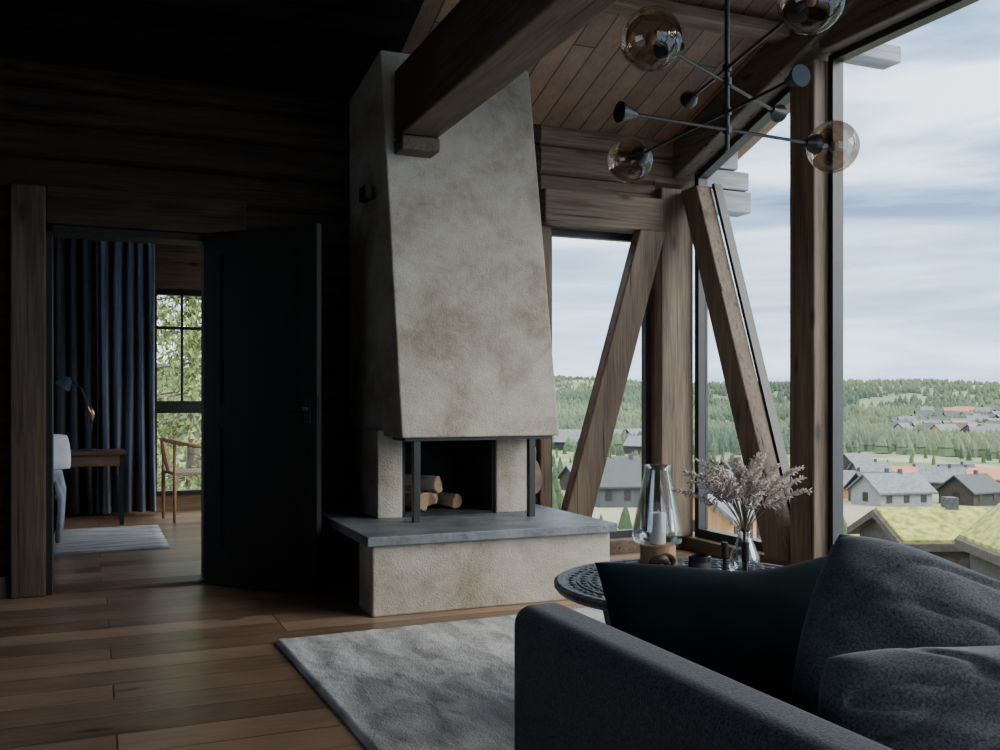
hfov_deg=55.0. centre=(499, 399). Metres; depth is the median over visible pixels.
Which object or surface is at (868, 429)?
forest
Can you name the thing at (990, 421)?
house
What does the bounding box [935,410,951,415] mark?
house
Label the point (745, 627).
velvet cushion
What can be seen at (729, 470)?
cabin
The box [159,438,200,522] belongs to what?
wooden armchair
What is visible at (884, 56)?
purlin end
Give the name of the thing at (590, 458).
diagonal brace
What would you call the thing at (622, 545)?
window sill
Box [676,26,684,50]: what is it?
ceiling spotlight
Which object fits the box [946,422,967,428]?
house
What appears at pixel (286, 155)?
wall
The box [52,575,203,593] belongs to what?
threshold
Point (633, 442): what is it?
house
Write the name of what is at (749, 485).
flower bouquet
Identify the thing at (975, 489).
cabin
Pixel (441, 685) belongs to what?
area rug
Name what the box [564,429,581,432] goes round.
house
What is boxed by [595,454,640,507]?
cabin
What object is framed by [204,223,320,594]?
door
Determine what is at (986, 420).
house
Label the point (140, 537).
bedroom rug
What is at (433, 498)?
log
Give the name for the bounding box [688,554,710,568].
candle jar
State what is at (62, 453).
pillow
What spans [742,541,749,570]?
candle holder
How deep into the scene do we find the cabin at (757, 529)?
81.22 m
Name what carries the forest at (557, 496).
on the ground
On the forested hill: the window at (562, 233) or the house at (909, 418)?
the house at (909, 418)
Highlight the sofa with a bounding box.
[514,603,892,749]
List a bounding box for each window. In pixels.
[155,288,200,496]
[551,228,649,537]
[695,86,789,551]
[820,0,979,553]
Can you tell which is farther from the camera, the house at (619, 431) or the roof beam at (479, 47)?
the house at (619, 431)
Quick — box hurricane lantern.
[632,464,683,563]
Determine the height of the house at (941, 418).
7.050 m
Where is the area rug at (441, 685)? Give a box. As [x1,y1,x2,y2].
[275,607,604,749]
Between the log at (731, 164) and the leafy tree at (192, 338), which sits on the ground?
the leafy tree at (192, 338)
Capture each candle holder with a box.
[721,542,728,570]
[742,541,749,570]
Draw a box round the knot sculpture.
[648,553,677,565]
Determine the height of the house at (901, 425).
7.050 m
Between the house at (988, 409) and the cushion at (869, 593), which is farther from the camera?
the house at (988, 409)
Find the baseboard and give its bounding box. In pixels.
[0,576,9,598]
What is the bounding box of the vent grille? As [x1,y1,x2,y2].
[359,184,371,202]
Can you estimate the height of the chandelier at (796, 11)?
2.249 m
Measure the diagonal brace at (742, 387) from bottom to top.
2.520 m
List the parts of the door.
handle, lock plate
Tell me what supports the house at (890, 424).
on the forested hill
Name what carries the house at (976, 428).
on the forested hill
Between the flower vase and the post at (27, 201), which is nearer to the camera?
the flower vase
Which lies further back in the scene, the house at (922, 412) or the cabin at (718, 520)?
the house at (922, 412)
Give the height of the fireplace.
3.177 m
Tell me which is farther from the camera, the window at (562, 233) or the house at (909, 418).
the house at (909, 418)
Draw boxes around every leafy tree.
[157,295,187,489]
[157,295,200,490]
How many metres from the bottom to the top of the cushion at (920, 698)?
0.278 m
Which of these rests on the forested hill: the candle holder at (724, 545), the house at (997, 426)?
the house at (997, 426)
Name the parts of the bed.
frame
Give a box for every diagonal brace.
[561,230,664,516]
[681,186,789,561]
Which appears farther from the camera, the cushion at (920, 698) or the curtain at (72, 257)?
the curtain at (72, 257)
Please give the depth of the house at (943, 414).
548.85 m
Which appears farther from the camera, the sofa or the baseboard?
the baseboard
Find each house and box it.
[553,432,579,449]
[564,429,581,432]
[614,429,622,434]
[620,428,640,435]
[622,435,640,453]
[888,422,913,426]
[891,420,908,421]
[893,423,913,430]
[897,416,916,420]
[910,414,925,418]
[910,421,922,425]
[913,410,933,415]
[920,407,933,411]
[921,423,942,428]
[922,421,941,422]
[927,416,945,421]
[930,424,959,432]
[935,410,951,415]
[942,411,960,413]
[942,413,960,416]
[942,420,963,423]
[943,407,961,410]
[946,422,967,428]
[949,418,974,421]
[959,424,976,432]
[961,407,973,410]
[965,415,988,421]
[968,426,995,433]
[974,407,990,412]
[977,424,999,431]
[981,405,999,410]
[981,414,995,417]
[983,418,999,422]
[988,420,999,423]
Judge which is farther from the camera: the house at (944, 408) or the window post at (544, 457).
the house at (944, 408)
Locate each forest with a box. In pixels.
[157,363,999,457]
[157,443,999,534]
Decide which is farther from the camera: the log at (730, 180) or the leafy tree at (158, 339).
the leafy tree at (158, 339)
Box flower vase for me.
[729,528,760,570]
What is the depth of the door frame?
5.47 m
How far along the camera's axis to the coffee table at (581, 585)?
3.31 m
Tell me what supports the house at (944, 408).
on the forested hill
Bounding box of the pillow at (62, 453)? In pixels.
[54,434,70,469]
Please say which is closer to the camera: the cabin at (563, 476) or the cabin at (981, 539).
the cabin at (981, 539)
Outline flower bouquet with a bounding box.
[670,452,811,570]
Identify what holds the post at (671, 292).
on the window sill
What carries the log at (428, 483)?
on the log at (433, 498)
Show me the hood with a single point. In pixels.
(450, 334)
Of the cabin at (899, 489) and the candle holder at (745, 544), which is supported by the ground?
the cabin at (899, 489)
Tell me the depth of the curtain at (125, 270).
9.14 m
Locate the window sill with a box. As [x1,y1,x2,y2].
[609,532,789,565]
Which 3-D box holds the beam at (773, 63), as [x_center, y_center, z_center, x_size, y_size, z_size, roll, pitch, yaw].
[2.296,-2.548,4.994,0.270,1.969,5.000,0,0,-23]
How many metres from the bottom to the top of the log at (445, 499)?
0.090 m
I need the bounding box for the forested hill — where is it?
[158,367,999,460]
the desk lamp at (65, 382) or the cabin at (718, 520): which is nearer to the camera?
the desk lamp at (65, 382)
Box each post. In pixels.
[10,183,45,598]
[537,225,550,507]
[650,187,692,537]
[790,59,827,564]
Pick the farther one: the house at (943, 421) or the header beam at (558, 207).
the house at (943, 421)
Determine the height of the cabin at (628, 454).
5.600 m
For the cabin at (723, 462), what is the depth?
202.95 m
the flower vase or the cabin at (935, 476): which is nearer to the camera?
the flower vase
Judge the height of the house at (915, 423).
7.050 m
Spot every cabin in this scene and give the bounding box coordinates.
[557,465,571,489]
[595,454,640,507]
[610,454,639,457]
[693,486,755,537]
[714,457,742,468]
[725,469,742,477]
[756,520,760,538]
[843,451,873,469]
[843,467,874,497]
[844,468,896,500]
[846,459,893,471]
[846,469,937,506]
[847,496,987,568]
[890,464,917,472]
[917,464,965,493]
[935,470,999,505]
[936,461,974,467]
[955,503,999,580]
[964,465,983,473]
[980,468,999,483]
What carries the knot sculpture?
on the coffee table at (581, 585)
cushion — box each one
[595,555,827,703]
[790,534,999,715]
[818,646,999,749]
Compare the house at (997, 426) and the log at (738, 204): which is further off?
the house at (997, 426)
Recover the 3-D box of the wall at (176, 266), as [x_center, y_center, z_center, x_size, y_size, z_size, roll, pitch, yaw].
[-3.891,-0.300,9.294,5.300,2.800,0.150,0,0,-23]
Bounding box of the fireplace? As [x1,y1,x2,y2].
[321,50,616,616]
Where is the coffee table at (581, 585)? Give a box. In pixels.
[554,558,781,625]
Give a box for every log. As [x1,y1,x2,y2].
[405,474,442,492]
[405,490,429,510]
[424,492,437,505]
[432,492,461,507]
[708,169,748,191]
[711,189,750,216]
[719,151,737,170]
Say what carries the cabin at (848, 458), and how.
on the ground
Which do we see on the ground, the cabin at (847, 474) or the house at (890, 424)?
the cabin at (847, 474)
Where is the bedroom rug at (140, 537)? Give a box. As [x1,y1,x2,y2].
[54,525,169,554]
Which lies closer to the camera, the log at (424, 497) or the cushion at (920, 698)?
the cushion at (920, 698)
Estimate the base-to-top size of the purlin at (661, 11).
0.080 m
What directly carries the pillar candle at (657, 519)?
on the hurricane lantern
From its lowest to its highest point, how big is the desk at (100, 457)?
0.650 m
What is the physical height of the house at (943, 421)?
7.050 m
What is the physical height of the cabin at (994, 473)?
4.800 m
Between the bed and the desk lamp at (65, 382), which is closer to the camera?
the bed
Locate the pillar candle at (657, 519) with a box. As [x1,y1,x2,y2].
[650,510,665,544]
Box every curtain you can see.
[54,238,92,514]
[96,240,155,513]
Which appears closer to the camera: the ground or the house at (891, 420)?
the ground
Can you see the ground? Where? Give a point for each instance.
(852, 513)
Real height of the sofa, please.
0.660 m
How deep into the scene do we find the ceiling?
5.64 m
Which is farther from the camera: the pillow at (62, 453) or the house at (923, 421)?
the house at (923, 421)
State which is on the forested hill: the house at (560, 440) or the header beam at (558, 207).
the house at (560, 440)
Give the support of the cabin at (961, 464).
on the ground
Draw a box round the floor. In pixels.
[0,510,719,749]
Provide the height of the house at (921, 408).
7.050 m
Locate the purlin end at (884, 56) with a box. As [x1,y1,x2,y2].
[843,43,900,69]
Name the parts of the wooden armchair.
leg, leg, arm rail, seat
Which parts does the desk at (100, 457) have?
leg, leg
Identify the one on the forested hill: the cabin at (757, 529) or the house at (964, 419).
the house at (964, 419)
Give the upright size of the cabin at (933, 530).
4.900 m
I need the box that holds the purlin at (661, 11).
[604,0,789,42]
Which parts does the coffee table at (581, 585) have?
leg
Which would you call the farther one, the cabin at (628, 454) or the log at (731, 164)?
the cabin at (628, 454)
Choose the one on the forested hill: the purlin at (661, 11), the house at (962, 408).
the house at (962, 408)
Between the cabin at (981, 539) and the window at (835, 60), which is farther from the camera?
the cabin at (981, 539)
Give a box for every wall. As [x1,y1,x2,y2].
[0,58,691,575]
[65,240,200,515]
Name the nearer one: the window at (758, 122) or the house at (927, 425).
the window at (758, 122)
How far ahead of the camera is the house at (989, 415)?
518.94 m
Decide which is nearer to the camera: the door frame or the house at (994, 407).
the door frame
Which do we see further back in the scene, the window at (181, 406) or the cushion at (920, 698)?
the window at (181, 406)
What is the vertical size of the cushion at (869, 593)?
0.537 m
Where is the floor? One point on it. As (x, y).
(201, 666)
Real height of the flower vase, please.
0.165 m
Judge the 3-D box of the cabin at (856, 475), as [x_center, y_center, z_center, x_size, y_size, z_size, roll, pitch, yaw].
[59.250,13.474,150.000,9.239,5.600,8.459,0,0,-23]
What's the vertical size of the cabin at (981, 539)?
5.900 m
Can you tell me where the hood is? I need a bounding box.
[349,50,558,437]
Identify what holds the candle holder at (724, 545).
on the coffee table at (581, 585)
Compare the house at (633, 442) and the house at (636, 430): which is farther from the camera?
the house at (636, 430)
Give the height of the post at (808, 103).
3.140 m
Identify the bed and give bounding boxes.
[54,469,65,542]
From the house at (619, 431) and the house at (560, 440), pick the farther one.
the house at (619, 431)
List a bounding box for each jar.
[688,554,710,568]
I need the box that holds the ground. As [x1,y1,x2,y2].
[158,454,999,535]
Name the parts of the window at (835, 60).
window header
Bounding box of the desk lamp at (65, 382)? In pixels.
[55,376,96,450]
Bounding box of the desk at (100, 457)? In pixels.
[70,449,125,524]
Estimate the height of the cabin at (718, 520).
6.000 m
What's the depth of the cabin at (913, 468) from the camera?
211.24 m
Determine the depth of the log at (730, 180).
7.24 m
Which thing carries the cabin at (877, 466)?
on the ground
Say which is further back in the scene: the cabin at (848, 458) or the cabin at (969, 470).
the cabin at (848, 458)
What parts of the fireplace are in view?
surround panel, support post, beam bracket, surround panel, support post, fireplace bellows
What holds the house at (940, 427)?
on the forested hill
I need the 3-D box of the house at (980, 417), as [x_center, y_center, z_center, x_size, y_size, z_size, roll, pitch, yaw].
[252.336,11.632,508.571,14.011,7.050,12.288,0,0,-23]
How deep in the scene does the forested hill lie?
788.11 m
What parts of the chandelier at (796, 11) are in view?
bulb, bulb, arm rod, arm rod, stem, arm rod, arm rod, bulb, bulb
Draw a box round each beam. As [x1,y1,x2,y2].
[395,0,617,138]
[540,188,662,231]
[670,0,860,186]
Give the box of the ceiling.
[0,0,804,159]
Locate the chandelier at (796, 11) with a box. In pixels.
[613,0,836,164]
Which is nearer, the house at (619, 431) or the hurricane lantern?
the hurricane lantern
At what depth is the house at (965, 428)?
416.32 m
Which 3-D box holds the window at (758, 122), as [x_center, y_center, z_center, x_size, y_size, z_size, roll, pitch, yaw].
[1.692,-0.518,6.525,0.085,3.036,1.170,0,0,-23]
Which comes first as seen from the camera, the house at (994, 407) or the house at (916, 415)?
the house at (916, 415)
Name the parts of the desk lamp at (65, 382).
lamp shade, arm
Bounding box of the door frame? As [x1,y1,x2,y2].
[46,224,203,594]

